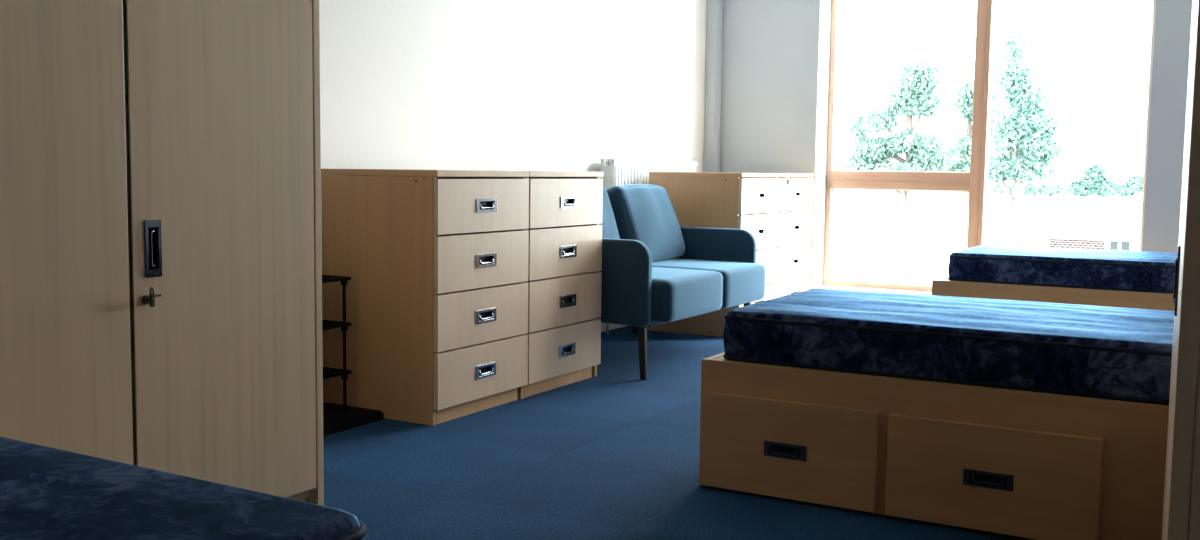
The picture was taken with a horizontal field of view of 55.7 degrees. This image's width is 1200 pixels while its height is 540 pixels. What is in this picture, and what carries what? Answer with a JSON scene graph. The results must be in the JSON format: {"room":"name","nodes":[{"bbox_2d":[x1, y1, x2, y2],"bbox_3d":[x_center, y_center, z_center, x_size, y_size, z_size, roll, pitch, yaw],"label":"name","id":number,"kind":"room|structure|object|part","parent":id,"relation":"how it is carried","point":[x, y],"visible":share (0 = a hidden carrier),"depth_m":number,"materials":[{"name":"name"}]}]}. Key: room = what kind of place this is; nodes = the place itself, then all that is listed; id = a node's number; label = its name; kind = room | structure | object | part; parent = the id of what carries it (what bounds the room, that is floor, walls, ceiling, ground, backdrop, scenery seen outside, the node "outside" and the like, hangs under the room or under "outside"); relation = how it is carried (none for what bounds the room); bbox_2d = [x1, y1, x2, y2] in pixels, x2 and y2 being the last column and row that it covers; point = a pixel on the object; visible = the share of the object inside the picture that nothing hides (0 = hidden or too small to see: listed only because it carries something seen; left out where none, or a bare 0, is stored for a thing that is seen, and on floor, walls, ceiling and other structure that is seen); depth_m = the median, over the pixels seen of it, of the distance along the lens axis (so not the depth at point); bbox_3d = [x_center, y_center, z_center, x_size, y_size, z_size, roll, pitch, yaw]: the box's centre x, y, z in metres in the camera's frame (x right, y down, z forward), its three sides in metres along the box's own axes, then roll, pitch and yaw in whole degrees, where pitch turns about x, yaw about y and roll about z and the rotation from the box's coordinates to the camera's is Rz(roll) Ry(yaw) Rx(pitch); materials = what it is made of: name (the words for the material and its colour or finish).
{"room":"dormitory bedroom","nodes":[
{"label":"dormitory bedroom","id":0,"kind":"room"},
{"bbox_2d":[319,0,706,178],"bbox_3d":[-1.345,-0.782,3.240,0.120,2.550,7.820,4,6,30],"label":"wall","id":1,"kind":"structure","parent":0,"point":[516,85],"depth_m":4.83,"materials":[{"name":"white paint"}]},
{"bbox_2d":[601,323,628,331],"bbox_3d":[-1.298,0.446,3.325,0.012,0.090,7.600,4,6,30],"label":"baseboard","id":2,"kind":"structure","parent":1,"relation":"attached to","point":[603,325],"depth_m":5.68,"materials":[{"name":"white paint"}]},
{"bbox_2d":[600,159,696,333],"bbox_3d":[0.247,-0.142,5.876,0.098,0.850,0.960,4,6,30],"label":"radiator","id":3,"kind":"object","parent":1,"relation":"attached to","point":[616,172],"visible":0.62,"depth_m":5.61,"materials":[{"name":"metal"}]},
{"bbox_3d":[0.032,-0.264,5.466,0.076,0.540,0.003,4,6,30],"label":"panel","id":4,"kind":"part","parent":3,"relation":"part of","materials":[{"name":"metal"}]},
{"bbox_2d":[601,159,695,161],"bbox_3d":[0.267,-0.560,5.846,0.064,0.012,0.934,4,6,30],"label":"grille","id":5,"kind":"object","parent":3,"relation":"attached to","point":[602,160],"depth_m":5.61,"materials":[{"name":"metal"}]},
{"bbox_3d":[0.267,-0.283,5.868,0.071,0.508,0.910,4,6,30],"label":"fluted panel","id":6,"kind":"part","parent":3,"relation":"part of","materials":[{"name":"metal"}]},
{"bbox_2d":[703,0,722,171],"bbox_3d":[0.652,-1.049,6.534,0.062,2.550,0.100,4,6,30],"label":"trim","id":7,"kind":"structure","parent":1,"relation":"attached to","point":[714,14],"depth_m":6.50,"materials":[{"name":"grey paint"}]},
{"bbox_2d":[323,325,1035,539],"bbox_3d":[0.210,0.621,2.473,3.690,0.130,7.800,4,6,30],"label":"floor","id":8,"kind":"structure","parent":0,"point":[613,454],"depth_m":2.98,"materials":[{"name":"blue carpet"}]},
{"bbox_2d":[0,0,323,505],"bbox_3d":[-1.105,-0.003,2.228,0.602,1.182,0.990,4,6,30],"label":"wardrobe","id":9,"kind":"object","parent":8,"relation":"on","point":[161,240],"visible":0.94,"depth_m":2.15,"materials":[{"name":"brown wood"}]},
{"bbox_3d":[-0.988,0.003,1.887,0.018,1.073,0.467,4,6,30],"label":"door","id":10,"kind":"part","parent":9,"relation":"part of","materials":[{"name":"brown wood"}]},
{"bbox_3d":[-0.841,-0.040,2.129,0.020,0.107,0.036,4,6,30],"label":"handle","id":11,"kind":"part","parent":9,"relation":"part of","materials":[{"name":"silver metal"}]},
{"bbox_3d":[-0.752,-0.031,2.299,0.018,1.073,0.467,4,6,30],"label":"door","id":12,"kind":"part","parent":9,"relation":"part of","materials":[{"name":"brown wood"}]},
{"bbox_3d":[-1.124,0.519,2.282,0.548,0.018,0.951,4,6,30],"label":"panel","id":13,"kind":"part","parent":9,"relation":"part of","materials":[{"name":"brown wood"}]},
{"bbox_2d":[322,275,351,410],"bbox_3d":[-1.070,0.248,3.354,0.282,0.424,0.669,4,6,30],"label":"shoe rack","id":14,"kind":"object","parent":8,"relation":"on","point":[328,372],"visible":0.09,"depth_m":3.56,"materials":[{"name":"black plastic"}]},
{"bbox_2d":[322,320,350,329],"bbox_3d":[-1.068,0.187,3.348,0.280,0.014,0.669,4,6,30],"label":"shelf","id":15,"kind":"object","parent":14,"relation":"attached to","point":[326,324],"depth_m":3.55,"materials":[{"name":"black plastic"}]},
{"bbox_2d":[322,275,350,282],"bbox_3d":[-1.066,0.044,3.335,0.280,0.014,0.669,4,6,30],"label":"shelf","id":16,"kind":"object","parent":14,"relation":"attached to","point":[325,278],"depth_m":3.53,"materials":[{"name":"black plastic"}]},
{"bbox_2d":[323,367,351,378],"bbox_3d":[-1.070,0.339,3.361,0.280,0.014,0.669,4,6,30],"label":"shelf","id":17,"kind":"object","parent":14,"relation":"attached to","point":[328,372],"depth_m":3.57,"materials":[{"name":"black plastic"}]},
{"bbox_2d":[321,169,529,425],"bbox_3d":[-0.584,0.060,3.819,0.502,0.790,0.509,4,6,30],"label":"dresser","id":18,"kind":"object","parent":8,"relation":"on","point":[436,261],"visible":0.99,"depth_m":3.61,"materials":[{"name":"brown wood"}]},
{"bbox_3d":[-0.716,0.086,3.614,0.478,0.770,0.018,4,6,30],"label":"panel","id":19,"kind":"part","parent":18,"relation":"part of","materials":[{"name":"brown wood"}]},
{"bbox_3d":[-0.581,-0.324,3.787,0.495,0.020,0.508,4,6,30],"label":"panel","id":20,"kind":"part","parent":18,"relation":"part of","materials":[{"name":"brown wood"}]},
{"bbox_3d":[-0.472,0.052,4.038,0.478,0.770,0.018,4,6,30],"label":"panel","id":21,"kind":"part","parent":18,"relation":"part of","materials":[{"name":"brown wood"}]},
{"bbox_3d":[-0.380,0.149,3.709,0.017,0.176,0.503,4,6,30],"label":"drawer","id":22,"kind":"part","parent":18,"relation":"part of","materials":[{"name":"brown wood"}]},
{"bbox_3d":[-0.383,0.329,3.725,0.017,0.175,0.503,4,6,30],"label":"drawer","id":23,"kind":"part","parent":18,"relation":"part of","materials":[{"name":"brown wood"}]},
{"bbox_3d":[-0.376,-0.210,3.677,0.017,0.170,0.503,4,6,30],"label":"drawer","id":24,"kind":"part","parent":18,"relation":"part of","materials":[{"name":"brown wood"}]},
{"bbox_3d":[-0.378,-0.032,3.693,0.017,0.175,0.503,4,6,30],"label":"drawer","id":25,"kind":"part","parent":18,"relation":"part of","materials":[{"name":"brown wood"}]},
{"bbox_3d":[-0.378,0.329,3.723,0.020,0.043,0.112,4,6,30],"label":"handle","id":26,"kind":"part","parent":18,"relation":"part of","materials":[{"name":"silver metal"}]},
{"bbox_3d":[-0.370,-0.209,3.675,0.020,0.043,0.112,4,6,30],"label":"handle","id":27,"kind":"part","parent":18,"relation":"part of","materials":[{"name":"silver metal"}]},
{"bbox_3d":[-0.373,-0.032,3.691,0.020,0.043,0.112,4,6,30],"label":"handle","id":28,"kind":"part","parent":18,"relation":"part of","materials":[{"name":"silver metal"}]},
{"bbox_3d":[-0.375,0.149,3.707,0.020,0.043,0.112,4,6,30],"label":"handle","id":29,"kind":"part","parent":18,"relation":"part of","materials":[{"name":"silver metal"}]},
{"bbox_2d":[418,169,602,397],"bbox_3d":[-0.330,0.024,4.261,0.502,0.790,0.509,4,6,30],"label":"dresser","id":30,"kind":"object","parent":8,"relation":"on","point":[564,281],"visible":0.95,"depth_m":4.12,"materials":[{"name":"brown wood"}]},
{"bbox_3d":[-0.328,-0.360,4.229,0.495,0.020,0.508,4,6,30],"label":"panel","id":31,"kind":"part","parent":30,"relation":"part of","materials":[{"name":"brown wood"}]},
{"bbox_3d":[-0.462,0.051,4.056,0.478,0.770,0.018,4,6,30],"label":"panel","id":32,"kind":"part","parent":30,"relation":"part of","materials":[{"name":"brown wood"}]},
{"bbox_3d":[-0.129,0.293,4.167,0.017,0.175,0.503,4,6,30],"label":"drawer","id":33,"kind":"part","parent":30,"relation":"part of","materials":[{"name":"brown wood"}]},
{"bbox_3d":[-0.218,0.016,4.480,0.478,0.770,0.018,4,6,30],"label":"panel","id":34,"kind":"part","parent":30,"relation":"part of","materials":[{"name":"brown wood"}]},
{"bbox_3d":[-0.126,0.113,4.151,0.017,0.176,0.503,4,6,30],"label":"drawer","id":35,"kind":"part","parent":30,"relation":"part of","materials":[{"name":"brown wood"}]},
{"bbox_3d":[-0.124,-0.068,4.135,0.017,0.175,0.503,4,6,30],"label":"drawer","id":36,"kind":"part","parent":30,"relation":"part of","materials":[{"name":"brown wood"}]},
{"bbox_3d":[-0.122,-0.245,4.119,0.017,0.170,0.503,4,6,30],"label":"drawer","id":37,"kind":"part","parent":30,"relation":"part of","materials":[{"name":"brown wood"}]},
{"bbox_3d":[-0.121,0.113,4.149,0.020,0.043,0.112,4,6,30],"label":"handle","id":38,"kind":"part","parent":30,"relation":"part of","materials":[{"name":"silver metal"}]},
{"bbox_3d":[-0.124,0.293,4.165,0.020,0.043,0.112,4,6,30],"label":"handle","id":39,"kind":"part","parent":30,"relation":"part of","materials":[{"name":"silver metal"}]},
{"bbox_3d":[-0.117,-0.245,4.117,0.020,0.043,0.112,4,6,30],"label":"handle","id":40,"kind":"part","parent":30,"relation":"part of","materials":[{"name":"silver metal"}]},
{"bbox_3d":[-0.119,-0.068,4.133,0.020,0.043,0.112,4,6,30],"label":"handle","id":41,"kind":"part","parent":30,"relation":"part of","materials":[{"name":"silver metal"}]},
{"bbox_2d":[598,184,765,379],"bbox_3d":[0.192,0.001,4.904,0.746,0.736,1.092,4,6,30],"label":"sofa","id":42,"kind":"object","parent":8,"relation":"on","point":[655,271],"visible":0.65,"depth_m":4.81,"materials":[{"name":"fabric"}]},
{"bbox_2d":[599,187,619,238],"bbox_3d":[-0.081,-0.175,4.754,0.192,0.369,0.438,-18,-5,30],"label":"cushion","id":43,"kind":"object","parent":42,"relation":"on","point":[610,223],"depth_m":4.85,"materials":[{"name":"fabric"}]},
{"bbox_3d":[-0.089,0.035,4.462,0.643,0.327,0.042,4,6,30],"label":"arm","id":44,"kind":"part","parent":42,"relation":"part of","materials":[{"name":"fabric"}]},
{"bbox_3d":[0.190,0.212,5.528,0.057,0.204,0.026,4,6,30],"label":"leg","id":45,"kind":"part","parent":42,"relation":"part of","materials":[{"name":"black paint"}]},
{"bbox_3d":[0.162,0.317,4.342,0.040,0.204,0.026,4,6,30],"label":"leg","id":46,"kind":"part","parent":42,"relation":"part of","materials":[{"name":"black paint"}]},
{"bbox_2d":[606,184,684,261],"bbox_3d":[0.195,-0.206,5.149,0.194,0.370,0.497,-21,-6,30],"label":"cushion","id":47,"kind":"object","parent":42,"relation":"on","point":[645,213],"depth_m":5.04,"materials":[{"name":"fabric"}]},
{"bbox_3d":[0.184,0.157,4.922,0.595,0.022,1.004,4,6,30],"label":"seat frame","id":48,"kind":"part","parent":42,"relation":"part of","materials":[{"name":"fabric"}]},
{"bbox_2d":[651,267,722,322],"bbox_3d":[0.106,0.087,4.684,0.668,0.186,0.530,4,6,30],"label":"seat cushion","id":49,"kind":"object","parent":42,"relation":"on","point":[677,293],"depth_m":4.45,"materials":[{"name":"fabric"}]},
{"bbox_2d":[652,259,765,308],"bbox_3d":[0.356,0.052,5.119,0.668,0.186,0.482,4,6,30],"label":"seat cushion","id":50,"kind":"object","parent":42,"relation":"on","point":[743,279],"depth_m":4.96,"materials":[{"name":"fabric"}]},
{"bbox_3d":[0.433,-0.039,5.370,0.643,0.327,0.042,4,6,30],"label":"arm","id":51,"kind":"part","parent":42,"relation":"part of","materials":[{"name":"fabric"}]},
{"bbox_2d":[647,172,779,336],"bbox_3d":[0.581,-0.097,5.754,0.502,0.790,0.509,4,6,30],"label":"dresser","id":52,"kind":"object","parent":8,"relation":"on","point":[750,202],"visible":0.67,"depth_m":5.54,"materials":[{"name":"brown wood"}]},
{"bbox_3d":[0.449,-0.070,5.549,0.478,0.770,0.018,4,6,30],"label":"panel","id":53,"kind":"part","parent":52,"relation":"part of","materials":[{"name":"brown wood"}]},
{"bbox_3d":[0.584,-0.481,5.722,0.495,0.020,0.508,4,6,30],"label":"panel","id":54,"kind":"part","parent":52,"relation":"part of","materials":[{"name":"brown wood"}]},
{"bbox_3d":[0.783,0.172,5.660,0.017,0.175,0.503,4,6,30],"label":"drawer","id":55,"kind":"part","parent":52,"relation":"part of","materials":[{"name":"brown wood"}]},
{"bbox_3d":[0.693,-0.105,5.973,0.478,0.770,0.018,4,6,30],"label":"panel","id":56,"kind":"part","parent":52,"relation":"part of","materials":[{"name":"brown wood"}]},
{"bbox_3d":[0.787,-0.189,5.628,0.017,0.175,0.503,4,6,30],"label":"drawer","id":57,"kind":"part","parent":52,"relation":"part of","materials":[{"name":"brown wood"}]},
{"bbox_3d":[0.790,-0.366,5.612,0.017,0.170,0.503,4,6,30],"label":"drawer","id":58,"kind":"part","parent":52,"relation":"part of","materials":[{"name":"brown wood"}]},
{"bbox_3d":[0.792,-0.188,5.626,0.020,0.043,0.112,4,6,30],"label":"handle","id":59,"kind":"part","parent":52,"relation":"part of","materials":[{"name":"black metal"}]},
{"bbox_3d":[0.795,-0.366,5.610,0.020,0.043,0.112,4,6,30],"label":"handle","id":60,"kind":"part","parent":52,"relation":"part of","materials":[{"name":"black metal"}]},
{"bbox_3d":[0.785,-0.008,5.644,0.017,0.176,0.503,4,6,30],"label":"drawer","id":61,"kind":"part","parent":52,"relation":"part of","materials":[{"name":"brown wood"}]},
{"bbox_2d":[716,172,813,297],"bbox_3d":[0.835,-0.133,6.196,0.502,0.790,0.509,4,6,30],"label":"dresser","id":62,"kind":"object","parent":8,"relation":"on","point":[796,198],"visible":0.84,"depth_m":6.06,"materials":[{"name":"brown wood"}]},
{"bbox_3d":[0.838,-0.517,6.164,0.495,0.020,0.508,4,6,30],"label":"panel","id":63,"kind":"part","parent":62,"relation":"part of","materials":[{"name":"brown wood"}]},
{"bbox_3d":[1.036,0.136,6.102,0.017,0.175,0.503,4,6,30],"label":"drawer","id":64,"kind":"part","parent":62,"relation":"part of","materials":[{"name":"brown wood"}]},
{"bbox_3d":[0.947,-0.141,6.415,0.478,0.770,0.018,4,6,30],"label":"panel","id":65,"kind":"part","parent":62,"relation":"part of","materials":[{"name":"brown wood"}]},
{"bbox_3d":[1.039,-0.044,6.086,0.017,0.176,0.503,4,6,30],"label":"drawer","id":66,"kind":"part","parent":62,"relation":"part of","materials":[{"name":"brown wood"}]},
{"bbox_3d":[1.041,-0.225,6.070,0.017,0.175,0.503,4,6,30],"label":"drawer","id":67,"kind":"part","parent":62,"relation":"part of","materials":[{"name":"brown wood"}]},
{"bbox_3d":[1.044,-0.402,6.054,0.017,0.170,0.503,4,6,30],"label":"drawer","id":68,"kind":"part","parent":62,"relation":"part of","materials":[{"name":"brown wood"}]},
{"bbox_3d":[1.044,-0.044,6.084,0.020,0.043,0.112,4,6,30],"label":"handle","id":69,"kind":"part","parent":62,"relation":"part of","materials":[{"name":"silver metal"}]},
{"bbox_3d":[1.046,-0.224,6.068,0.020,0.043,0.112,4,6,30],"label":"handle","id":70,"kind":"part","parent":62,"relation":"part of","materials":[{"name":"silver metal"}]},
{"bbox_3d":[1.048,-0.402,6.052,0.020,0.043,0.112,4,6,30],"label":"handle","id":71,"kind":"part","parent":62,"relation":"part of","materials":[{"name":"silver metal"}]},
{"bbox_2d":[699,352,1168,539],"bbox_3d":[1.220,0.411,2.723,1.830,0.323,0.745,4,6,30],"label":"bed base","id":72,"kind":"object","parent":8,"relation":"on","point":[1020,463],"visible":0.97,"depth_m":2.57,"materials":[{"name":"brown wood"}]},
{"bbox_3d":[0.440,0.361,3.181,0.018,0.322,0.683,4,6,30],"label":"panel","id":73,"kind":"part","parent":72,"relation":"part of","materials":[{"name":"brown wood"}]},
{"bbox_3d":[0.449,0.437,2.749,0.107,0.036,0.020,4,6,30],"label":"handle","id":74,"kind":"part","parent":72,"relation":"part of","materials":[{"name":"black metal"}]},
{"bbox_3d":[0.452,0.436,2.754,0.446,0.236,0.018,4,6,30],"label":"drawer","id":75,"kind":"part","parent":72,"relation":"part of","materials":[{"name":"brown wood"}]},
{"bbox_2d":[723,289,1173,404],"bbox_3d":[1.243,0.183,2.709,1.785,0.135,0.706,4,6,30],"label":"mattress","id":76,"kind":"object","parent":72,"relation":"on","point":[1115,353],"visible":0.96,"depth_m":2.63,"materials":[{"name":"blue fabric"}]},
{"bbox_3d":[0.860,0.464,2.515,0.107,0.036,0.020,4,6,30],"label":"handle","id":77,"kind":"part","parent":72,"relation":"part of","materials":[{"name":"black metal"}]},
{"bbox_3d":[0.863,0.463,2.520,0.454,0.235,0.018,4,6,30],"label":"drawer","id":78,"kind":"part","parent":72,"relation":"part of","materials":[{"name":"brown wood"}]},
{"bbox_2d":[932,275,1174,310],"bbox_3d":[2.443,0.232,4.919,1.830,0.323,0.745,4,6,30],"label":"bed base","id":79,"kind":"object","parent":8,"relation":"on","point":[942,286],"visible":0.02,"depth_m":4.80,"materials":[{"name":"brown wood"}]},
{"bbox_2d":[948,245,1177,293],"bbox_3d":[2.482,0.004,4.896,1.785,0.136,0.706,4,6,30],"label":"mattress","id":80,"kind":"object","parent":79,"relation":"on","point":[1121,270],"visible":0.94,"depth_m":4.83,"materials":[{"name":"blue fabric"}]},
{"bbox_2d":[1161,0,1199,539],"bbox_3d":[1.167,0.077,1.666,0.587,1.182,0.990,3,6,27],"label":"wardrobe","id":81,"kind":"object","parent":8,"relation":"on","point":[1181,501],"visible":1,"depth_m":1.35,"materials":[{"name":"brown wood"}]},
{"bbox_3d":[0.893,0.016,1.745,0.020,0.107,0.036,3,6,27],"label":"handle","id":82,"kind":"part","parent":81,"relation":"part of","materials":[{"name":"silver metal"}]},
{"bbox_3d":[1.398,0.042,2.092,0.558,1.182,0.019,3,6,27],"label":"panel","id":83,"kind":"part","parent":81,"relation":"part of","materials":[{"name":"brown wood"}]},
{"bbox_3d":[0.962,0.113,1.227,0.558,1.182,0.019,3,6,27],"label":"panel","id":84,"kind":"part","parent":81,"relation":"part of","materials":[{"name":"brown wood"}]},
{"bbox_3d":[-1.155,0.506,1.309,1.830,0.323,0.745,4,6,30],"label":"bed base","id":85,"kind":"object","parent":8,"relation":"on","visible":0},
{"bbox_2d":[0,437,366,539],"bbox_3d":[-1.166,0.277,1.293,1.785,0.135,0.707,4,6,30],"label":"mattress","id":86,"kind":"object","parent":85,"relation":"on","point":[47,493],"visible":1,"depth_m":1.15,"materials":[{"name":"blue fabric"}]},
{"bbox_2d":[720,0,1191,291],"bbox_3d":[2.229,-0.977,5.843,3.730,2.770,0.260,4,6,30],"label":"wall","id":87,"kind":"structure","parent":0,"point":[770,47],"depth_m":6.34,"materials":[{"name":"grey paint"}]},
{"bbox_2d":[811,0,1155,294],"bbox_3d":[1.967,-0.967,5.940,1.671,2.235,0.192,4,6,30],"label":"trim","id":88,"kind":"structure","parent":87,"relation":"attached to","point":[824,5],"depth_m":6.36,"materials":[{"name":"white paint"}]},
{"bbox_2d":[823,0,1154,291],"bbox_3d":[2.032,-0.977,6.052,1.659,2.221,0.073,4,6,30],"label":"window","id":89,"kind":"structure","parent":87,"relation":"in","point":[975,182],"depth_m":6.17,"materials":[{"name":"brown wood"}]},
{"bbox_3d":[2.024,0.115,6.147,1.610,0.029,0.070,4,6,30],"label":"rail","id":90,"kind":"part","parent":89,"relation":"part of","materials":[{"name":"brown wood"}]},
{"label":"outside","id":91,"kind":"structure","parent":0,"visible":0},
{"bbox_2d":[832,209,883,286],"bbox_3d":[31.364,-0.369,55.078,120.000,0.200,113.500,4,6,30],"label":"ground","id":92,"kind":"structure","parent":91,"point":[843,233],"depth_m":61.39,"materials":[{"name":"white"}]},
{"bbox_2d":[842,60,959,209],"bbox_3d":[6.283,-1.229,24.028,2.509,6.365,1.449,4,6,30],"label":"broadleaf tree","id":93,"kind":"object","parent":92,"relation":"on","point":[915,98],"visible":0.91,"depth_m":23.58,"materials":[{"name":"green plant"}]},
{"bbox_2d":[944,79,1003,206],"bbox_3d":[8.210,-1.177,25.254,1.282,6.094,0.914,4,6,30],"label":"broadleaf tree","id":94,"kind":"object","parent":92,"relation":"on","point":[964,102],"visible":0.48,"depth_m":24.95,"materials":[{"name":"green plant"}]},
{"bbox_2d":[834,207,1140,284],"bbox_3d":[6.790,0.958,16.091,5.600,3.420,6.350,4,6,30],"label":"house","id":95,"kind":"structure","parent":92,"relation":"on","point":[915,246],"depth_m":14.31,"materials":[{"name":"white brick"}]},
{"bbox_3d":[5.612,-0.182,13.386,0.600,0.340,0.039,4,6,30],"label":"brick panel","id":96,"kind":"part","parent":95,"relation":"part of","materials":[{"name":"white brick"}]},
{"bbox_3d":[5.964,-0.081,13.195,0.086,0.516,0.015,4,6,30],"label":"pane","id":97,"kind":"part","parent":95,"relation":"part of","materials":[{"name":"clear glass"}]},
{"bbox_3d":[6.068,-0.074,13.136,0.086,0.516,0.015,4,6,30],"label":"pane","id":98,"kind":"part","parent":95,"relation":"part of","materials":[{"name":"clear glass"}]},
{"bbox_2d":[988,29,1062,208],"bbox_3d":[7.704,-1.092,20.923,1.467,6.677,0.885,4,6,30],"label":"broadleaf tree","id":99,"kind":"object","parent":92,"relation":"on","point":[1033,133],"visible":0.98,"depth_m":20.62,"materials":[{"name":"green plant"}]},
{"bbox_2d":[991,181,1075,209],"bbox_3d":[8.947,-0.680,23.717,1.820,2.379,1.038,4,6,30],"label":"round bush","id":100,"kind":"object","parent":92,"relation":"on","point":[1056,190],"visible":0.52,"depth_m":23.38,"materials":[{"name":"green plant"}]},
{"bbox_2d":[1067,163,1123,210],"bbox_3d":[11.202,-1.089,25.858,1.272,2.673,1.057,4,6,30],"label":"round bush","id":101,"kind":"object","parent":92,"relation":"on","point":[1093,181],"visible":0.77,"depth_m":25.58,"materials":[{"name":"green plant"}]},
{"bbox_2d":[1117,174,1142,211],"bbox_3d":[12.797,-1.076,27.237,1.038,2.449,1.020,4,6,30],"label":"round bush","id":102,"kind":"object","parent":92,"relation":"on","point":[1134,184],"visible":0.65,"depth_m":27.01,"materials":[{"name":"green plant"}]}
]}

